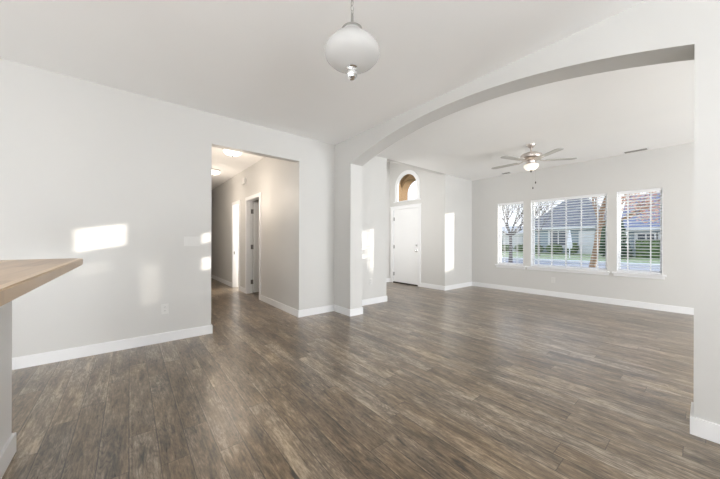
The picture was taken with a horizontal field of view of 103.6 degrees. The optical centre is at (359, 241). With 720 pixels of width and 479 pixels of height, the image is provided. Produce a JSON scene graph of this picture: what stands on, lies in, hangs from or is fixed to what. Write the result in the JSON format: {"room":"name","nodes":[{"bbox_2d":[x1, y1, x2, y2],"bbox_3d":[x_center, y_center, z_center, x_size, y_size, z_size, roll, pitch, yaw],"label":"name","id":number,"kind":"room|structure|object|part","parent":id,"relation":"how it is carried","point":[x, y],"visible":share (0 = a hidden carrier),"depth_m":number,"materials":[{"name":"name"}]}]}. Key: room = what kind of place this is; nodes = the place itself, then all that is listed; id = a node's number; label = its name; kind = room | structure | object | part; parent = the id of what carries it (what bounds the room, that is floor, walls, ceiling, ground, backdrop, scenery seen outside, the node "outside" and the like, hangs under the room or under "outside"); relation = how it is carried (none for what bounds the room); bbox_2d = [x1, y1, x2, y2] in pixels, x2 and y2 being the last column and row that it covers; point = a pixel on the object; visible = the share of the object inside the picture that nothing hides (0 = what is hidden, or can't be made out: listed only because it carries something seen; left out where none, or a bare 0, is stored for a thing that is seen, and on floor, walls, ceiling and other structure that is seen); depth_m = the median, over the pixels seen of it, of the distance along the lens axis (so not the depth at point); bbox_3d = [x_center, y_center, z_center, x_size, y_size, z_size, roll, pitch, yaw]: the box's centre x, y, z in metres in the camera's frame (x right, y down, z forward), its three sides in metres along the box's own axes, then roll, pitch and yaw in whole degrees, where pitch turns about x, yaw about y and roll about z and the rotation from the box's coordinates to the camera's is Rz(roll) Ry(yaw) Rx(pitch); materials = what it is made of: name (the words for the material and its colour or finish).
{"room":"empty dining room","nodes":[
{"label":"empty dining room","id":0,"kind":"room"},
{"bbox_2d":[0,301,11,452],"bbox_3d":[-0.672,0.649,-0.049,0.119,1.000,3.970,0,0,-39],"label":"wall","id":1,"kind":"structure","parent":0,"point":[6,309],"depth_m":1.45,"materials":[{"name":"white paint"}]},
{"bbox_2d":[0,432,15,478],"bbox_3d":[-0.672,1.097,-0.039,0.133,0.105,3.984,0,0,-39],"label":"baseboard","id":2,"kind":"structure","parent":1,"relation":"attached to","point":[7,453],"depth_m":1.44,"materials":[{"name":"white wood"}]},
{"bbox_2d":[0,258,82,305],"bbox_3d":[-0.722,0.129,-0.004,0.676,0.040,4.105,0,0,-39],"label":"countertop","id":3,"kind":"structure","parent":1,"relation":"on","point":[18,278],"depth_m":1.01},
{"bbox_2d":[0,58,471,357],"bbox_3d":[-1.490,-0.653,3.899,11.605,3.800,0.120,0,0,-39],"label":"wall","id":4,"kind":"structure","parent":0,"point":[112,179],"depth_m":3.04,"materials":[{"name":"paint"}]},
{"bbox_2d":[12,324,212,369],"bbox_3d":[-3.935,1.087,1.906,5.304,0.105,0.134,0,0,-39],"label":"baseboard","id":5,"kind":"structure","parent":4,"relation":"attached to","point":[89,350],"depth_m":2.90,"materials":[{"name":"white wood"}]},
{"bbox_2d":[161,303,168,313],"bbox_3d":[-2.219,0.770,3.226,0.072,0.116,0.010,0,0,-39],"label":"wall outlet","id":6,"kind":"object","parent":4,"relation":"attached to","point":[164,307],"visible":1,"depth_m":3.23,"materials":[{"name":"plastic"}]},
{"bbox_2d":[298,278,471,317],"bbox_3d":[0.561,1.100,6.376,4.970,0.105,2.278,0,0,-39],"label":"baseboard","id":7,"kind":"structure","parent":4,"relation":"attached to","point":[318,310],"depth_m":4.63,"materials":[{"name":"white wood"}]},
{"bbox_2d":[238,217,238,270],"bbox_3d":[-5.558,-0.235,10.379,3.130,2.740,0.120,0,0,-39],"label":"wall","id":8,"kind":"structure","parent":0,"point":[238,217],"depth_m":10.99,"materials":[{"name":"paint"}]},
{"bbox_2d":[211,157,295,307],"bbox_3d":[-3.307,-0.229,7.316,0.120,2.740,7.474,0,0,-39],"label":"wall","id":9,"kind":"structure","parent":0,"point":[275,179],"depth_m":5.27,"materials":[{"name":"paint"}]},
{"bbox_2d":[232,200,239,290],"bbox_3d":[-2.934,0.091,6.843,0.136,2.102,0.650,0,0,-39],"label":"door","id":10,"kind":"structure","parent":9,"relation":"in","point":[235,205],"depth_m":7.02,"materials":[{"name":"white wood"}]},
{"bbox_2d":[245,192,260,299],"bbox_3d":[-1.900,0.095,6.150,0.866,2.102,0.920,0,0,-39],"label":"door frame","id":11,"kind":"structure","parent":9,"relation":"in","point":[252,209],"depth_m":6.22,"materials":[{"name":"white wood"}]},
{"bbox_2d":[211,274,297,316],"bbox_3d":[-3.325,1.089,7.227,0.014,0.105,7.594,0,0,-39],"label":"baseboard","id":12,"kind":"structure","parent":9,"relation":"attached to","point":[288,309],"depth_m":5.08,"materials":[{"name":"white wood"}]},
{"bbox_2d":[0,0,694,189],"bbox_3d":[-1.130,-1.672,3.460,11.605,0.160,16.200,0,0,-39],"label":"ceiling","id":13,"kind":"structure","parent":0,"point":[280,65],"depth_m":2.62,"materials":[{"name":"paint"}]},
{"bbox_2d":[212,169,220,175],"bbox_3d":[-3.306,-1.536,6.369,0.316,0.126,0.316,0,0,-39],"label":"flush ceiling light","id":14,"kind":"object","parent":13,"relation":"attached to","point":[214,171],"visible":0.64,"depth_m":6.30,"materials":[{"name":"white glass"}]},
{"bbox_2d":[223,149,241,156],"bbox_3d":[-2.223,-1.532,4.942,0.316,0.126,0.316,0,0,-39],"label":"flush ceiling light","id":15,"kind":"object","parent":13,"relation":"attached to","point":[227,152],"visible":0.74,"depth_m":4.87,"materials":[{"name":"white glass"}]},
{"bbox_2d":[342,0,362,80],"bbox_3d":[-0.041,-1.219,1.497,0.292,0.740,0.292,0,0,-39],"label":"pendant lamp","id":16,"kind":"object","parent":13,"relation":"hanging from","point":[352,30],"visible":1,"depth_m":1.48,"materials":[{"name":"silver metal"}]},
{"bbox_2d":[491,143,576,188],"bbox_3d":[2.758,-1.216,4.668,1.232,0.730,1.182,0,0,-39],"label":"ceiling fan","id":17,"kind":"object","parent":13,"relation":"hanging from","point":[530,158],"visible":1,"depth_m":4.54,"materials":[{"name":"silver metal"}]},
{"bbox_3d":[2.522,-1.310,4.950,0.124,0.011,0.446,0,0,-39],"label":"blade","id":18,"kind":"part","parent":17,"relation":"part of","materials":[{"name":"grey wood"}]},
{"bbox_3d":[2.403,-1.310,4.470,0.445,0.011,0.124,0,0,-22],"label":"blade","id":19,"kind":"part","parent":17,"relation":"part of","materials":[{"name":"grey wood"}]},
{"bbox_3d":[2.794,-1.206,4.628,0.216,0.099,0.216,0,0,-39],"label":"lamp shade","id":20,"kind":"part","parent":17,"relation":"part of","materials":[{"name":"white glass"}]},
{"bbox_3d":[2.824,-1.309,4.206,0.124,0.011,0.445,0,0,-4],"label":"blade","id":21,"kind":"part","parent":17,"relation":"part of","materials":[{"name":"grey wood"}]},
{"bbox_3d":[3.204,-1.308,4.526,0.445,0.011,0.124,0,0,14],"label":"blade","id":22,"kind":"part","parent":17,"relation":"part of","materials":[{"name":"grey wood"}]},
{"bbox_2d":[623,147,648,153],"bbox_3d":[4.776,-1.569,4.911,0.140,0.013,0.320,0,0,-39],"label":"ceiling vent","id":23,"kind":"object","parent":13,"relation":"in","point":[647,148],"visible":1,"depth_m":4.88,"materials":[{"name":"white metal"}]},
{"bbox_2d":[2,271,719,478],"bbox_3d":[-1.270,1.207,3.352,11.665,0.120,16.200,0,0,-39],"label":"floor","id":24,"kind":"structure","parent":0,"point":[470,382],"depth_m":2.09,"materials":[{"name":"wood"}]},
{"bbox_2d":[386,161,389,277],"bbox_3d":[0.019,-0.699,7.477,2.033,3.700,0.120,0,0,-39],"label":"wall","id":25,"kind":"structure","parent":0,"point":[388,163],"depth_m":8.04,"materials":[{"name":"paint"}]},
{"bbox_2d":[402,175,415,200],"bbox_3d":[1.331,-0.645,7.935,0.260,3.800,2.564,0,0,-39],"label":"wall","id":26,"kind":"structure","parent":0,"point":[410,179],"depth_m":7.94,"materials":[{"name":"paint"}]},
{"bbox_2d":[390,162,448,285],"bbox_3d":[1.448,-0.695,7.450,0.150,3.700,1.924,0,0,-39],"label":"wall","id":27,"kind":"structure","parent":0,"point":[434,188],"depth_m":6.93,"materials":[{"name":"paint"}]},
{"bbox_2d":[390,203,421,286],"bbox_3d":[1.254,0.094,7.648,0.196,2.122,1.105,0,0,-39],"label":"door","id":28,"kind":"structure","parent":27,"relation":"in","point":[405,219],"depth_m":7.61,"materials":[{"name":"white wood"}]},
{"bbox_2d":[394,170,419,202],"bbox_3d":[1.300,-1.481,7.601,0.208,0.828,0.910,0,0,-39],"label":"window","id":29,"kind":"structure","parent":27,"relation":"in","point":[398,186],"depth_m":7.72,"materials":[{"name":"plastic"}]},
{"bbox_3d":[1.296,-1.079,7.599,0.200,0.023,0.910,0,0,-39],"label":"sill","id":30,"kind":"part","parent":29,"relation":"part of","materials":[{"name":"white wood"}]},
{"bbox_3d":[1.261,-1.452,7.570,0.032,0.713,0.686,0,0,-39],"label":"sash","id":31,"kind":"part","parent":29,"relation":"part of","materials":[{"name":"plastic"}]},
{"bbox_2d":[334,0,719,424],"bbox_3d":[2.318,-0.212,1.501,0.232,2.740,8.406,0,0,-39],"label":"wall","id":32,"kind":"structure","parent":0,"point":[649,32],"depth_m":1.90,"materials":[{"name":"paint"}]},
{"bbox_2d":[690,402,719,443],"bbox_3d":[3.046,1.107,0.590,0.246,0.105,3.069,0,0,-39],"label":"baseboard","id":33,"kind":"object","parent":32,"relation":"attached to","point":[710,431],"visible":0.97,"depth_m":1.66,"materials":[{"name":"white wood"}]},
{"bbox_2d":[472,142,693,307],"bbox_3d":[5.670,-0.233,4.163,0.160,3.000,8.506,0,0,-39],"label":"wall","id":34,"kind":"structure","parent":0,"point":[671,168],"depth_m":5.31,"materials":[{"name":"paint"}]},
{"bbox_2d":[495,201,525,268],"bbox_3d":[3.573,-0.139,6.694,0.190,1.544,0.680,0,0,-39],"label":"window","id":35,"kind":"structure","parent":34,"relation":"attached to","point":[499,215],"depth_m":6.91,"materials":[{"name":"plastic"}]},
{"bbox_3d":[3.620,-0.176,6.739,0.060,1.469,0.580,0,0,-39],"label":"frame","id":36,"kind":"part","parent":35,"relation":"part of","materials":[{"name":"plastic"}]},
{"bbox_3d":[3.547,0.571,6.675,0.130,0.030,0.680,0,0,-39],"label":"sill","id":37,"kind":"part","parent":35,"relation":"part of","materials":[{"name":"white wood"}]},
{"bbox_2d":[498,202,522,265],"bbox_3d":[3.562,-0.176,6.692,0.057,1.456,0.560,0,0,-39],"label":"window blind","id":38,"kind":"object","parent":34,"relation":"attached to","point":[515,203],"visible":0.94,"depth_m":6.68,"materials":[{"name":"white plastic"}]},
{"bbox_3d":[3.564,-0.881,6.692,0.056,0.045,0.560,0,0,-39],"label":"head rail","id":39,"kind":"part","parent":38,"relation":"part of","materials":[{"name":"white plastic"}]},
{"bbox_2d":[526,193,609,274],"bbox_3d":[4.246,-0.137,5.866,0.190,1.544,1.435,0,0,-39],"label":"window","id":40,"kind":"structure","parent":34,"relation":"attached to","point":[583,271],"depth_m":5.91,"materials":[{"name":"plastic"}]},
{"bbox_3d":[4.221,0.573,5.847,0.130,0.030,1.435,0,0,-39],"label":"sill","id":41,"kind":"part","parent":40,"relation":"part of","materials":[{"name":"white wood"}]},
{"bbox_2d":[531,193,606,270],"bbox_3d":[4.251,-0.174,5.844,0.057,1.456,1.285,0,0,-39],"label":"window blind","id":42,"kind":"object","parent":34,"relation":"attached to","point":[596,195],"visible":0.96,"depth_m":5.80,"materials":[{"name":"white plastic"}]},
{"bbox_3d":[4.253,-0.879,5.844,0.056,0.045,1.285,0,0,-39],"label":"head rail","id":43,"kind":"part","parent":42,"relation":"part of","materials":[{"name":"white plastic"}]},
{"bbox_3d":[4.249,0.544,5.844,0.052,0.020,1.285,0,0,-39],"label":"rail","id":44,"kind":"part","parent":42,"relation":"part of","materials":[{"name":"white plastic"}]},
{"bbox_2d":[472,282,693,314],"bbox_3d":[5.572,1.115,4.141,0.014,0.105,8.392,0,0,-39],"label":"baseboard","id":45,"kind":"structure","parent":34,"relation":"attached to","point":[684,310],"depth_m":5.42,"materials":[{"name":"white wood"}]},
{"bbox_2d":[612,187,666,278],"bbox_3d":[4.934,-0.135,5.020,0.190,1.544,0.685,0,0,-39],"label":"window","id":46,"kind":"structure","parent":34,"relation":"attached to","point":[624,274],"depth_m":4.98,"materials":[{"name":"plastic"}]},
{"bbox_3d":[4.909,0.575,5.001,0.130,0.030,0.685,0,0,-39],"label":"sill","id":47,"kind":"part","parent":46,"relation":"part of","materials":[{"name":"white wood"}]},
{"bbox_2d":[618,188,661,273],"bbox_3d":[4.931,-0.172,5.008,0.057,1.456,0.560,0,0,-39],"label":"window blind","id":48,"kind":"object","parent":34,"relation":"attached to","point":[656,189],"visible":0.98,"depth_m":4.98,"materials":[{"name":"white plastic"}]},
{"bbox_3d":[4.933,-0.877,5.008,0.056,0.045,0.560,0,0,-39],"label":"head rail","id":49,"kind":"part","parent":48,"relation":"part of","materials":[{"name":"white plastic"}]},
{"bbox_3d":[4.929,0.546,5.008,0.052,0.020,0.560,0,0,-39],"label":"rail","id":50,"kind":"part","parent":48,"relation":"part of","materials":[{"name":"white plastic"}]},
{"label":"outside","id":51,"kind":"structure","parent":0,"visible":0},
{"bbox_2d":[502,251,659,263],"bbox_3d":[28.257,1.643,42.314,82.755,0.660,150.000,0,0,-39],"label":"lawn","id":52,"kind":"structure","parent":51,"point":[515,254],"depth_m":25.77,"materials":[{"name":"green plant"}]},
{"bbox_2d":[502,245,513,250],"bbox_3d":[18.181,0.819,35.671,1.262,1.009,2.185,0,0,-39],"label":"shrub","id":53,"kind":"object","parent":52,"relation":"on","point":[504,247],"visible":0.55,"depth_m":35.18,"materials":[{"name":"green plant"}]},
{"bbox_2d":[502,226,522,251],"bbox_3d":[21.515,-0.362,40.114,9.080,3.450,6.980,0,0,-39],"label":"house","id":54,"kind":"structure","parent":52,"relation":"on","point":[504,238],"depth_m":36.24,"materials":[{"name":"grey"}]},
{"bbox_2d":[514,244,522,251],"bbox_3d":[19.369,0.814,34.201,1.224,1.026,1.574,0,0,-39],"label":"shrub","id":55,"kind":"object","parent":52,"relation":"on","point":[516,246],"visible":0.52,"depth_m":33.93,"materials":[{"name":"green plant"}]},
{"bbox_2d":[502,202,547,262],"bbox_3d":[10.995,-1.030,21.124,2.641,5.336,5.473,0,0,-39],"label":"bare tree","id":56,"kind":"object","parent":52,"relation":"on","point":[503,208],"visible":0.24,"depth_m":20.97,"materials":[{"name":"grey plant"}]},
{"bbox_2d":[514,201,556,255],"bbox_3d":[17.505,-1.743,28.519,4.538,6.514,3.081,0,0,44],"label":"bare tree","id":57,"kind":"object","parent":52,"relation":"on","point":[554,201],"visible":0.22,"depth_m":28.07,"materials":[{"name":"grey plant"}]},
{"bbox_2d":[535,244,544,252],"bbox_3d":[19.588,0.826,31.384,1.208,1.084,1.571,0,0,-39],"label":"shrub","id":58,"kind":"object","parent":52,"relation":"on","point":[541,249],"visible":0.44,"depth_m":30.96,"materials":[{"name":"green plant"}]},
{"bbox_2d":[545,243,562,253],"bbox_3d":[20.591,0.780,30.002,1.254,1.189,1.713,0,0,-39],"label":"shrub","id":59,"kind":"object","parent":52,"relation":"on","point":[554,245],"visible":0.7,"depth_m":29.63,"materials":[{"name":"green plant"}]},
{"bbox_2d":[567,230,572,257],"bbox_3d":[18.541,0.247,25.066,0.429,2.600,0.440,0,0,-39],"label":"post","id":60,"kind":"object","parent":52,"relation":"on","point":[569,239],"visible":0.7,"depth_m":24.96,"materials":[{"name":"plastic"}]},
{"bbox_2d":[567,243,578,253],"bbox_3d":[21.561,0.686,28.795,1.180,1.384,1.293,0,0,-39],"label":"shrub","id":61,"kind":"object","parent":52,"relation":"on","point":[573,247],"visible":0.52,"depth_m":28.43,"materials":[{"name":"green plant"}]},
{"bbox_2d":[535,198,626,254],"bbox_3d":[25.079,-2.201,32.568,9.080,7.150,8.180,0,0,-39],"label":"house","id":62,"kind":"structure","parent":52,"relation":"on","point":[584,249],"depth_m":30.34,"materials":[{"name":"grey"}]},
{"bbox_3d":[21.452,-0.312,30.654,0.025,1.550,1.500,0,0,-39],"label":"pane","id":63,"kind":"part","parent":62,"relation":"part of","materials":[{"name":"clear glass"}]},
{"bbox_2d":[595,222,605,256],"bbox_3d":[21.851,-0.240,25.439,1.441,3.389,1.495,0,0,-39],"label":"evergreen shrub","id":64,"kind":"object","parent":52,"relation":"on","point":[601,239],"visible":0.27,"depth_m":25.11,"materials":[{"name":"green plant"}]},
{"bbox_2d":[589,191,659,266],"bbox_3d":[9.124,-0.535,9.404,1.841,4.364,2.741,0,0,-39],"label":"tree","id":65,"kind":"object","parent":52,"relation":"on","point":[594,251],"visible":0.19,"depth_m":9.61,"materials":[{"name":"brown plant"}]},
{"bbox_2d":[621,221,633,256],"bbox_3d":[22.315,-0.311,24.228,1.712,3.566,1.743,0,0,-39],"label":"conifer","id":66,"kind":"object","parent":52,"relation":"on","point":[623,239],"visible":0.3,"depth_m":23.86,"materials":[{"name":"green plant"}]},
{"bbox_2d":[621,193,659,256],"bbox_3d":[29.177,-1.589,24.752,8.580,5.950,8.680,0,0,-39],"label":"house","id":67,"kind":"structure","parent":52,"relation":"on","point":[634,234],"depth_m":24.87,"materials":[{"name":"blue"}]},
{"bbox_3d":[24.609,-0.053,24.393,0.025,1.150,1.000,0,0,-39],"label":"pane","id":68,"kind":"part","parent":67,"relation":"part of","materials":[{"name":"clear glass"}]},
{"bbox_2d":[635,239,659,257],"bbox_3d":[24.377,0.627,22.720,1.031,1.624,3.414,0,0,-39],"label":"hedge","id":69,"kind":"object","parent":52,"relation":"on","point":[640,244],"visible":0.37,"depth_m":23.21,"materials":[{"name":"green plant"}]},
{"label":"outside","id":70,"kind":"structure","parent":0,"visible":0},
{"bbox_2d":[502,257,659,266],"bbox_3d":[11.946,1.581,29.051,2.800,0.130,150.000,0,0,-39],"label":"sidewalk","id":71,"kind":"structure","parent":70,"point":[502,257],"depth_m":21.58,"materials":[{"name":"concrete"}]},
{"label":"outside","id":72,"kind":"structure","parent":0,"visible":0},
{"bbox_2d":[502,259,659,270],"bbox_3d":[6.903,1.596,24.950,10.200,0.050,150.000,0,0,-39],"label":"street","id":73,"kind":"structure","parent":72,"point":[633,267],"depth_m":18.78,"materials":[{"name":"grey asphalt"}]}
]}

